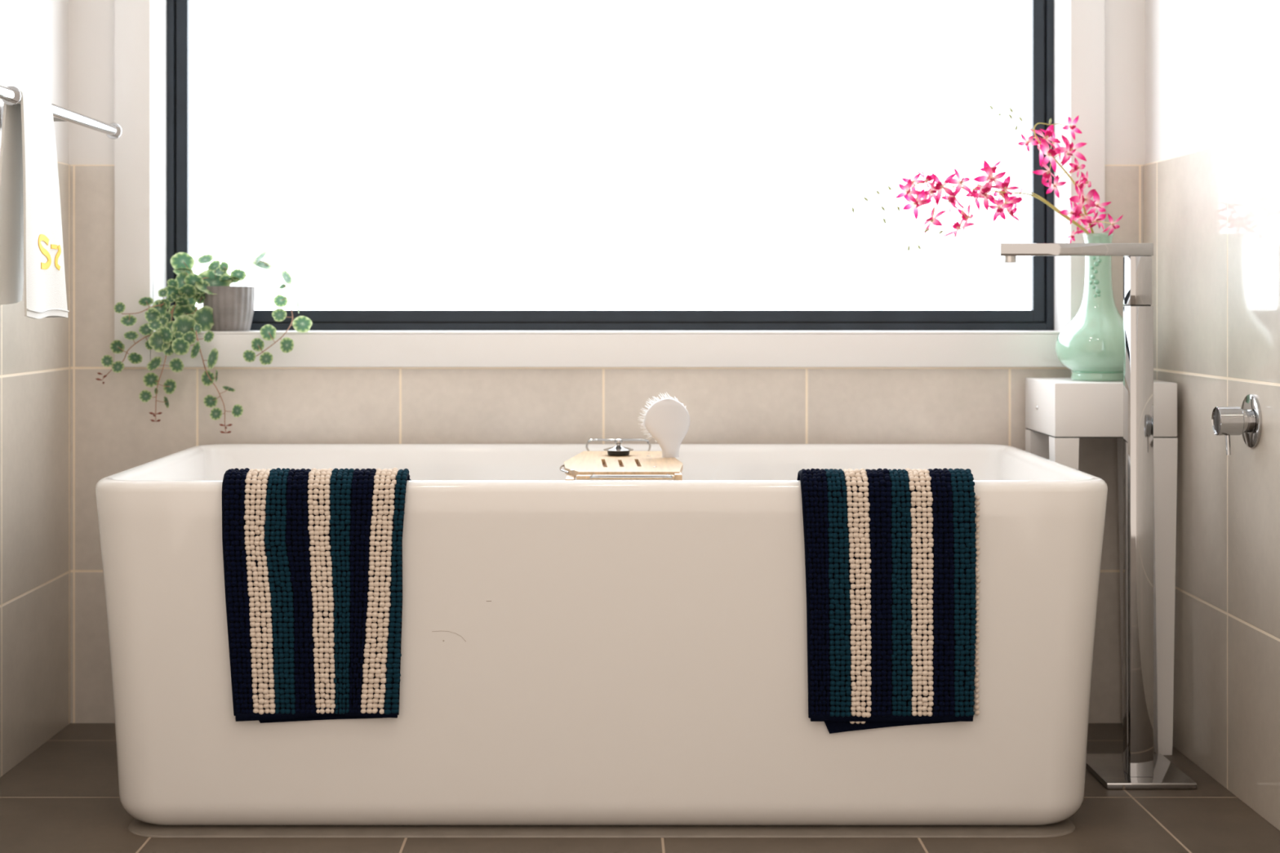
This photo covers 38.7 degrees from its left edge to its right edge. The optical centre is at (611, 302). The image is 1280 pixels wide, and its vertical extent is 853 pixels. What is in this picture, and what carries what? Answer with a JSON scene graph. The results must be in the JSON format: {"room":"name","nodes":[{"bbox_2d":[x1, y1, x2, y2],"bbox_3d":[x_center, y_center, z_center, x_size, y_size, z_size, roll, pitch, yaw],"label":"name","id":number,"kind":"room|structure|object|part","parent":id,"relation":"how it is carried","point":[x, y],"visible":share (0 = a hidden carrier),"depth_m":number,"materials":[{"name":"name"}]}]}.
{"room":"bathroom","nodes":[
{"label":"bathroom","id":0,"kind":"room"},
{"bbox_2d":[0,0,70,777],"bbox_3d":[-1.247,-0.292,2.920,0.100,2.450,2.639,0,0,0],"label":"wall","id":1,"kind":"structure","parent":0,"point":[35,353],"depth_m":3.80,"materials":[{"name":"beige tile"}]},
{"bbox_2d":[0,84,122,139],"bbox_3d":[-1.120,-0.364,3.239,0.154,0.048,1.302,0,0,0],"label":"towel rail","id":2,"kind":"object","parent":1,"relation":"attached to","point":[10,95],"visible":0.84,"depth_m":3.58,"materials":[{"name":"silver metal"}]},
{"bbox_2d":[0,88,69,319],"bbox_3d":[-1.055,-0.175,3.312,0.079,0.411,0.212,0,0,0],"label":"hand towel","id":3,"kind":"object","parent":2,"relation":"hanging from","point":[32,250],"visible":0.98,"depth_m":3.30,"materials":[{"name":"white fabric"}]},
{"bbox_2d":[68,0,1145,723],"bbox_3d":[-0.009,-0.292,4.139,2.389,2.450,0.200,0,0,0],"label":"wall","id":4,"kind":"structure","parent":0,"point":[113,431],"depth_m":4.04,"materials":[{"name":"beige tile"}]},
{"bbox_2d":[114,0,153,367],"bbox_3d":[-1.056,-0.562,4.035,0.080,1.411,0.028,0,0,0],"label":"trim","id":5,"kind":"structure","parent":4,"relation":"attached to","point":[133,19],"depth_m":4.02,"materials":[{"name":"white paint"}]},
{"bbox_2d":[153,0,166,331],"bbox_3d":[-1.022,-0.558,4.140,0.012,1.258,0.178,0,0,0],"label":"trim","id":6,"kind":"structure","parent":4,"relation":"attached to","point":[159,6],"depth_m":4.10,"materials":[{"name":"white paint"}]},
{"bbox_2d":[151,330,1060,333],"bbox_3d":[-0.002,0.068,4.126,2.028,0.006,0.206,0,0,0],"label":"trim","id":7,"kind":"structure","parent":4,"relation":"attached to","point":[246,331],"depth_m":4.02,"materials":[{"name":"white"}]},
{"bbox_2d":[95,250,312,433],"bbox_3d":[-0.890,0.085,4.050,0.469,0.402,0.202,0,0,0],"label":"potted plant","id":8,"kind":"object","parent":7,"relation":"on","point":[226,308],"visible":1,"depth_m":4.01,"materials":[{"name":"green plant"}]},
{"bbox_3d":[-0.969,-0.006,4.032,0.238,0.097,0.030,0,0,-36],"label":"stem","id":9,"kind":"part","parent":8,"relation":"part of","materials":[{"name":"brown"}]},
{"bbox_3d":[-0.981,0.057,4.027,0.259,0.224,0.132,0,0,0],"label":"stem","id":10,"kind":"part","parent":8,"relation":"part of","materials":[{"name":"brown"}]},
{"bbox_3d":[-0.941,0.082,4.038,0.057,0.353,0.188,0,0,32],"label":"stem","id":11,"kind":"part","parent":8,"relation":"part of","materials":[{"name":"brown"}]},
{"bbox_3d":[-0.886,0.103,4.014,0.119,0.365,0.136,0,0,-14],"label":"stem","id":12,"kind":"part","parent":8,"relation":"part of","materials":[{"name":"brown"}]},
{"bbox_3d":[-0.858,0.015,4.092,0.117,0.100,0.116,0,0,0],"label":"pot","id":13,"kind":"part","parent":8,"relation":"part of","materials":[{"name":"grey ceramic"}]},
{"bbox_3d":[-0.814,-0.061,4.073,0.108,0.072,0.014,0,0,4],"label":"stem","id":14,"kind":"part","parent":8,"relation":"part of","materials":[{"name":"brown"}]},
{"bbox_3d":[-0.778,0.030,4.030,0.202,0.191,0.117,0,0,0],"label":"stem","id":15,"kind":"part","parent":8,"relation":"part of","materials":[{"name":"brown"}]},
{"bbox_2d":[151,333,1065,367],"bbox_3d":[-0.002,0.107,4.036,2.028,0.072,0.030,0,0,0],"label":"trim","id":16,"kind":"structure","parent":4,"relation":"attached to","point":[309,350],"depth_m":4.02,"materials":[{"name":"white"}]},
{"bbox_2d":[166,0,1053,330],"bbox_3d":[-0.002,-0.561,4.184,2.028,1.252,0.033,0,0,0],"label":"window","id":17,"kind":"structure","parent":4,"relation":"in","point":[409,165],"depth_m":4.19,"materials":[{"name":"grey metal"}]},
{"bbox_2d":[1053,0,1067,331],"bbox_3d":[1.018,-0.558,4.140,0.012,1.258,0.178,0,0,0],"label":"trim","id":18,"kind":"structure","parent":4,"relation":"attached to","point":[1060,6],"depth_m":4.11,"materials":[{"name":"white paint"}]},
{"bbox_2d":[1067,0,1104,323],"bbox_3d":[1.050,-0.562,4.035,0.077,1.411,0.028,0,0,0],"label":"trim","id":19,"kind":"structure","parent":4,"relation":"attached to","point":[1086,18],"depth_m":4.02,"materials":[{"name":"white paint"}]},
{"bbox_2d":[0,722,1279,852],"bbox_3d":[-0.009,0.983,1.869,2.575,0.100,4.939,0,0,0],"label":"floor","id":20,"kind":"structure","parent":0,"point":[63,797],"depth_m":3.22,"materials":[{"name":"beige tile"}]},
{"bbox_2d":[95,444,1107,837],"bbox_3d":[-0.017,0.622,3.585,1.794,0.622,0.854,0,0,0],"label":"bathtub","id":21,"kind":"object","parent":20,"relation":"on","point":[580,658],"visible":0.86,"depth_m":3.18,"materials":[{"name":"white ceramic"}]},
{"bbox_2d":[222,467,410,723],"bbox_3d":[-0.511,0.510,3.179,0.320,0.444,0.087,0,0,0],"label":"bath mat","id":22,"kind":"object","parent":21,"relation":"on","point":[313,559],"visible":1,"depth_m":3.15,"materials":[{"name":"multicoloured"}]},
{"bbox_2d":[559,438,683,479],"bbox_3d":[0.020,0.311,3.555,0.232,0.033,0.756,0,0,0],"label":"tray","id":23,"kind":"object","parent":21,"relation":"on","point":[585,465],"visible":0.98,"depth_m":3.38,"materials":[{"name":"brown wood"}]},
{"bbox_3d":[0.015,0.303,3.826,0.139,0.017,0.213,0,0,0],"label":"wire handle","id":24,"kind":"part","parent":23,"relation":"part of","materials":[{"name":"silver metal"}]},
{"bbox_2d":[603,438,633,455],"bbox_3d":[0.015,0.288,3.631,0.060,0.032,0.060,0,0,0],"label":"plug","id":25,"kind":"object","parent":23,"relation":"on","point":[618,450],"visible":1,"depth_m":3.61,"materials":[{"name":"silver metal"}]},
{"bbox_3d":[0.025,0.311,3.233,0.174,0.007,0.023,0,0,0],"label":"rail","id":26,"kind":"part","parent":23,"relation":"part of","materials":[{"name":"brown wood"}]},
{"bbox_3d":[0.035,0.307,3.219,0.147,0.010,0.083,0,0,0],"label":"wire handle","id":27,"kind":"part","parent":23,"relation":"part of","materials":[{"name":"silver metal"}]},
{"bbox_2d":[638,391,689,457],"bbox_3d":[0.105,0.241,3.592,0.100,0.127,0.041,0,0,-14],"label":"bath brush","id":28,"kind":"object","parent":23,"relation":"on","point":[667,420],"visible":1,"depth_m":3.58,"materials":[{"name":"white plastic"}]},
{"bbox_2d":[796,467,980,733],"bbox_3d":[0.484,0.520,3.179,0.314,0.462,0.087,0,0,0],"label":"bath mat","id":29,"kind":"object","parent":21,"relation":"on","point":[891,557],"visible":0.98,"depth_m":3.15,"materials":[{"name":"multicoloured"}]},
{"bbox_2d":[995,243,1196,789],"bbox_3d":[0.937,0.409,3.601,0.366,1.046,0.228,0,0,0],"label":"faucet","id":30,"kind":"object","parent":20,"relation":"on","point":[1138,767],"visible":0.96,"depth_m":3.53,"materials":[{"name":"silver metal"}]},
{"bbox_3d":[0.902,-0.102,3.552,0.296,0.024,0.044,0,0,0],"label":"spout","id":31,"kind":"part","parent":30,"relation":"part of","materials":[{"name":"silver metal"}]},
{"bbox_3d":[1.027,0.464,3.555,0.046,0.912,0.050,0,0,0],"label":"post","id":32,"kind":"part","parent":30,"relation":"part of","materials":[{"name":"silver metal"}]},
{"bbox_3d":[1.034,0.926,3.601,0.172,0.012,0.228,0,0,0],"label":"plate","id":33,"kind":"part","parent":30,"relation":"part of","materials":[{"name":"silver metal"}]},
{"bbox_2d":[1025,377,1177,755],"bbox_3d":[1.037,0.550,3.885,0.256,0.766,0.270,0,0,0],"label":"side table","id":34,"kind":"object","parent":20,"relation":"on","point":[1060,412],"visible":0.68,"depth_m":3.75,"materials":[{"name":"white"}]},
{"bbox_3d":[0.937,0.606,3.995,0.050,0.653,0.050,0,0,0],"label":"leg","id":35,"kind":"part","parent":34,"relation":"part of","materials":[{"name":"white"}]},
{"bbox_3d":[0.937,0.606,3.775,0.050,0.653,0.050,0,0,0],"label":"leg","id":36,"kind":"part","parent":34,"relation":"part of","materials":[{"name":"white"}]},
{"bbox_2d":[1054,233,1123,381],"bbox_3d":[1.038,0.010,3.885,0.180,0.312,0.180,0,0,0],"label":"vase","id":37,"kind":"object","parent":34,"relation":"on","point":[1091,345],"visible":0.84,"depth_m":3.84,"materials":[{"name":"green ceramic"}]},
{"bbox_2d":[851,160,1089,251],"bbox_3d":[0.772,-0.199,3.789,0.541,0.189,0.146,0,0,-6],"label":"orchid spray","id":38,"kind":"object","parent":37,"relation":"in","point":[909,188],"visible":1,"depth_m":3.79,"materials":[{"name":"pink plant"}]},
{"bbox_3d":[0.618,-0.230,3.794,0.052,0.053,0.014,33,-1,4],"label":"flower","id":39,"kind":"part","parent":38,"relation":"part of","materials":[{"name":"pink plant"}]},
{"bbox_3d":[0.630,-0.248,3.804,0.052,0.053,0.014,-32,28,24],"label":"flower","id":40,"kind":"part","parent":38,"relation":"part of","materials":[{"name":"pink plant"}]},
{"bbox_3d":[0.639,-0.208,3.826,0.062,0.064,0.017,-32,-2,4],"label":"flower","id":41,"kind":"part","parent":38,"relation":"part of","materials":[{"name":"pink plant"}]},
{"bbox_3d":[0.658,-0.216,3.833,0.050,0.055,0.021,-5,-43,29],"label":"flower","id":42,"kind":"part","parent":38,"relation":"part of","materials":[{"name":"pink plant"}]},
{"bbox_3d":[0.656,-0.254,3.786,0.047,0.042,0.036,0,0,-4],"label":"flower","id":43,"kind":"part","parent":38,"relation":"part of","materials":[{"name":"pink plant"}]},
{"bbox_3d":[0.668,-0.229,3.787,0.057,0.055,0.015,25,-8,-42],"label":"flower","id":44,"kind":"part","parent":38,"relation":"part of","materials":[{"name":"pink plant"}]},
{"bbox_3d":[0.667,-0.173,3.795,0.027,0.070,0.078,30,-44,-26],"label":"flower","id":45,"kind":"part","parent":38,"relation":"part of","materials":[{"name":"pink plant"}]},
{"bbox_3d":[0.684,-0.234,3.795,0.074,0.072,0.024,0,0,34],"label":"flower","id":46,"kind":"part","parent":38,"relation":"part of","materials":[{"name":"pink plant"}]},
{"bbox_3d":[0.705,-0.212,3.800,0.022,0.055,0.048,-19,24,19],"label":"flower","id":47,"kind":"part","parent":38,"relation":"part of","materials":[{"name":"pink plant"}]},
{"bbox_3d":[0.711,-0.217,3.800,0.064,0.017,0.062,29,-23,37],"label":"flower","id":48,"kind":"part","parent":38,"relation":"part of","materials":[{"name":"pink plant"}]},
{"bbox_3d":[0.724,-0.245,3.763,0.067,0.074,0.026,38,-34,0],"label":"flower","id":49,"kind":"part","parent":38,"relation":"part of","materials":[{"name":"pink plant"}]},
{"bbox_3d":[0.724,-0.152,3.802,0.074,0.029,0.065,-46,10,34],"label":"flower","id":50,"kind":"part","parent":38,"relation":"part of","materials":[{"name":"pink plant"}]},
{"bbox_3d":[0.741,-0.177,3.818,0.022,0.059,0.054,0,0,-7],"label":"flower","id":51,"kind":"part","parent":38,"relation":"part of","materials":[{"name":"pink plant"}]},
{"bbox_3d":[0.757,-0.227,3.807,0.066,0.058,0.026,33,-49,-7],"label":"flower","id":52,"kind":"part","parent":38,"relation":"part of","materials":[{"name":"pink plant"}]},
{"bbox_3d":[0.771,-0.217,3.772,0.052,0.059,0.022,0,0,26],"label":"flower","id":53,"kind":"part","parent":38,"relation":"part of","materials":[{"name":"pink plant"}]},
{"bbox_3d":[0.769,-0.232,3.756,0.075,0.020,0.073,-41,-13,-36],"label":"flower","id":54,"kind":"part","parent":38,"relation":"part of","materials":[{"name":"pink plant"}]},
{"bbox_3d":[0.784,-0.249,3.758,0.078,0.068,0.030,21,35,5],"label":"flower","id":55,"kind":"part","parent":38,"relation":"part of","materials":[{"name":"pink plant"}]},
{"bbox_3d":[0.787,-0.274,3.764,0.024,0.057,0.048,37,-10,30],"label":"flower","id":56,"kind":"part","parent":38,"relation":"part of","materials":[{"name":"pink plant"}]},
{"bbox_3d":[0.798,-0.191,3.749,0.057,0.055,0.015,-9,39,-9],"label":"flower","id":57,"kind":"part","parent":38,"relation":"part of","materials":[{"name":"pink plant"}]},
{"bbox_3d":[0.821,-0.228,3.815,0.024,0.066,0.059,0,0,38],"label":"flower","id":58,"kind":"part","parent":38,"relation":"part of","materials":[{"name":"pink plant"}]},
{"bbox_3d":[0.810,-0.233,3.747,0.060,0.026,0.051,-6,43,-8],"label":"flower","id":59,"kind":"part","parent":38,"relation":"part of","materials":[{"name":"pink plant"}]},
{"bbox_3d":[0.828,-0.202,3.811,0.066,0.058,0.026,-32,24,26],"label":"flower","id":60,"kind":"part","parent":38,"relation":"part of","materials":[{"name":"pink plant"}]},
{"bbox_3d":[0.828,-0.184,3.753,0.018,0.044,0.048,-12,12,40],"label":"flower","id":61,"kind":"part","parent":38,"relation":"part of","materials":[{"name":"pink plant"}]},
{"bbox_3d":[0.853,-0.212,3.837,0.026,0.067,0.074,27,57,31],"label":"flower","id":62,"kind":"part","parent":38,"relation":"part of","materials":[{"name":"pink plant"}]},
{"bbox_2d":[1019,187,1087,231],"bbox_3d":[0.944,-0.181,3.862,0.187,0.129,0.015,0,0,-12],"label":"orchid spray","id":63,"kind":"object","parent":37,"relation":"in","point":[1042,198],"visible":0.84,"depth_m":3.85,"materials":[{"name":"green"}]},
{"bbox_2d":[989,105,1123,243],"bbox_3d":[0.937,-0.266,3.838,0.273,0.297,0.141,0,0,-13],"label":"orchid spray","id":64,"kind":"object","parent":37,"relation":"in","point":[1076,213],"visible":0.99,"depth_m":3.85,"materials":[{"name":"pink plant"}]},
{"bbox_3d":[0.880,-0.341,3.867,0.052,0.045,0.020,-41,3,42],"label":"flower","id":65,"kind":"part","parent":64,"relation":"part of","materials":[{"name":"pink plant"}]},
{"bbox_3d":[0.905,-0.267,3.795,0.063,0.026,0.069,28,-23,41],"label":"flower","id":66,"kind":"part","parent":64,"relation":"part of","materials":[{"name":"pink plant"}]},
{"bbox_3d":[0.913,-0.322,3.864,0.057,0.067,0.020,0,0,-38],"label":"flower","id":67,"kind":"part","parent":64,"relation":"part of","materials":[{"name":"pink plant"}]},
{"bbox_3d":[0.918,-0.347,3.842,0.074,0.062,0.032,14,-46,-30],"label":"flower","id":68,"kind":"part","parent":64,"relation":"part of","materials":[{"name":"pink plant"}]},
{"bbox_3d":[0.916,-0.305,3.821,0.078,0.068,0.030,37,-26,-15],"label":"flower","id":69,"kind":"part","parent":64,"relation":"part of","materials":[{"name":"pink plant"}]},
{"bbox_3d":[0.945,-0.343,3.887,0.028,0.074,0.082,-20,-42,33],"label":"flower","id":70,"kind":"part","parent":64,"relation":"part of","materials":[{"name":"pink plant"}]},
{"bbox_3d":[0.931,-0.243,3.829,0.050,0.048,0.014,37,28,-5],"label":"flower","id":71,"kind":"part","parent":64,"relation":"part of","materials":[{"name":"pink plant"}]},
{"bbox_3d":[0.966,-0.191,3.833,0.023,0.052,0.059,-2,16,41],"label":"flower","id":72,"kind":"part","parent":64,"relation":"part of","materials":[{"name":"pink plant"}]},
{"bbox_3d":[0.953,-0.306,3.809,0.052,0.045,0.020,29,6,-43],"label":"flower","id":73,"kind":"part","parent":64,"relation":"part of","materials":[{"name":"pink plant"}]},
{"bbox_3d":[0.974,-0.320,3.855,0.078,0.086,0.030,32,-22,25],"label":"flower","id":74,"kind":"part","parent":64,"relation":"part of","materials":[{"name":"pink plant"}]},
{"bbox_3d":[0.975,-0.370,3.858,0.053,0.052,0.014,-40,23,-19],"label":"flower","id":75,"kind":"part","parent":64,"relation":"part of","materials":[{"name":"pink plant"}]},
{"bbox_3d":[0.979,-0.139,3.871,0.036,0.035,0.010,-33,48,-28],"label":"flower","id":76,"kind":"part","parent":64,"relation":"part of","materials":[{"name":"pink plant"}]},
{"bbox_3d":[0.988,-0.284,3.861,0.016,0.044,0.048,0,0,-38],"label":"flower","id":77,"kind":"part","parent":64,"relation":"part of","materials":[{"name":"pink plant"}]},
{"bbox_3d":[0.983,-0.243,3.819,0.015,0.057,0.055,11,-23,31],"label":"flower","id":78,"kind":"part","parent":64,"relation":"part of","materials":[{"name":"pink plant"}]},
{"bbox_3d":[0.997,-0.179,3.877,0.024,0.072,0.074,0,0,-38],"label":"flower","id":79,"kind":"part","parent":64,"relation":"part of","materials":[{"name":"pink plant"}]},
{"bbox_3d":[0.990,-0.214,3.822,0.018,0.075,0.072,0,0,-26],"label":"flower","id":80,"kind":"part","parent":64,"relation":"part of","materials":[{"name":"pink plant"}]},
{"bbox_3d":[0.997,-0.252,3.840,0.021,0.048,0.049,0,0,-37],"label":"flower","id":81,"kind":"part","parent":64,"relation":"part of","materials":[{"name":"pink plant"}]},
{"bbox_3d":[1.019,-0.162,3.878,0.074,0.067,0.026,-31,45,-17],"label":"flower","id":82,"kind":"part","parent":64,"relation":"part of","materials":[{"name":"pink plant"}]},
{"bbox_3d":[1.034,-0.178,3.889,0.063,0.055,0.024,-3,-31,-48],"label":"flower","id":83,"kind":"part","parent":64,"relation":"part of","materials":[{"name":"pink plant"}]},
{"bbox_3d":[1.034,-0.203,3.886,0.066,0.026,0.058,24,-48,-18],"label":"flower","id":84,"kind":"part","parent":64,"relation":"part of","materials":[{"name":"pink plant"}]},
{"bbox_3d":[1.049,-0.162,3.804,0.061,0.056,0.021,26,22,-46],"label":"flower","id":85,"kind":"part","parent":64,"relation":"part of","materials":[{"name":"pink plant"}]},
{"bbox_3d":[1.139,0.606,3.995,0.050,0.653,0.050,0,0,0],"label":"leg","id":86,"kind":"part","parent":34,"relation":"part of","materials":[{"name":"white"}]},
{"bbox_3d":[1.139,0.606,3.775,0.050,0.653,0.050,0,0,0],"label":"leg","id":87,"kind":"part","parent":34,"relation":"part of","materials":[{"name":"white"}]},
{"bbox_2d":[1143,0,1279,831],"bbox_3d":[1.228,-0.292,2.920,0.100,2.450,2.639,0,0,0],"label":"wall","id":88,"kind":"structure","parent":0,"point":[1211,167],"depth_m":3.54,"materials":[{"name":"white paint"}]},
{"bbox_2d":[1211,394,1262,454],"bbox_3d":[1.145,0.225,3.350,0.067,0.111,0.098,0,0,0],"label":"mixer","id":89,"kind":"object","parent":88,"relation":"attached to","point":[1246,420],"visible":1,"depth_m":3.33,"materials":[{"name":"silver metal"}]},
{"bbox_3d":[1.133,0.219,3.350,0.043,0.053,0.053,0,0,0],"label":"mixer knob","id":90,"kind":"part","parent":89,"relation":"part of","materials":[{"name":"silver metal"}]},
{"bbox_3d":[1.133,0.262,3.350,0.010,0.038,0.008,0,0,0],"label":"pin lever","id":91,"kind":"part","parent":89,"relation":"part of","materials":[{"name":"silver metal"}]},
{"bbox_3d":[1.174,0.219,3.350,0.008,0.098,0.098,0,0,0],"label":"wall plate","id":92,"kind":"part","parent":89,"relation":"part of","materials":[{"name":"silver metal"}]}
]}

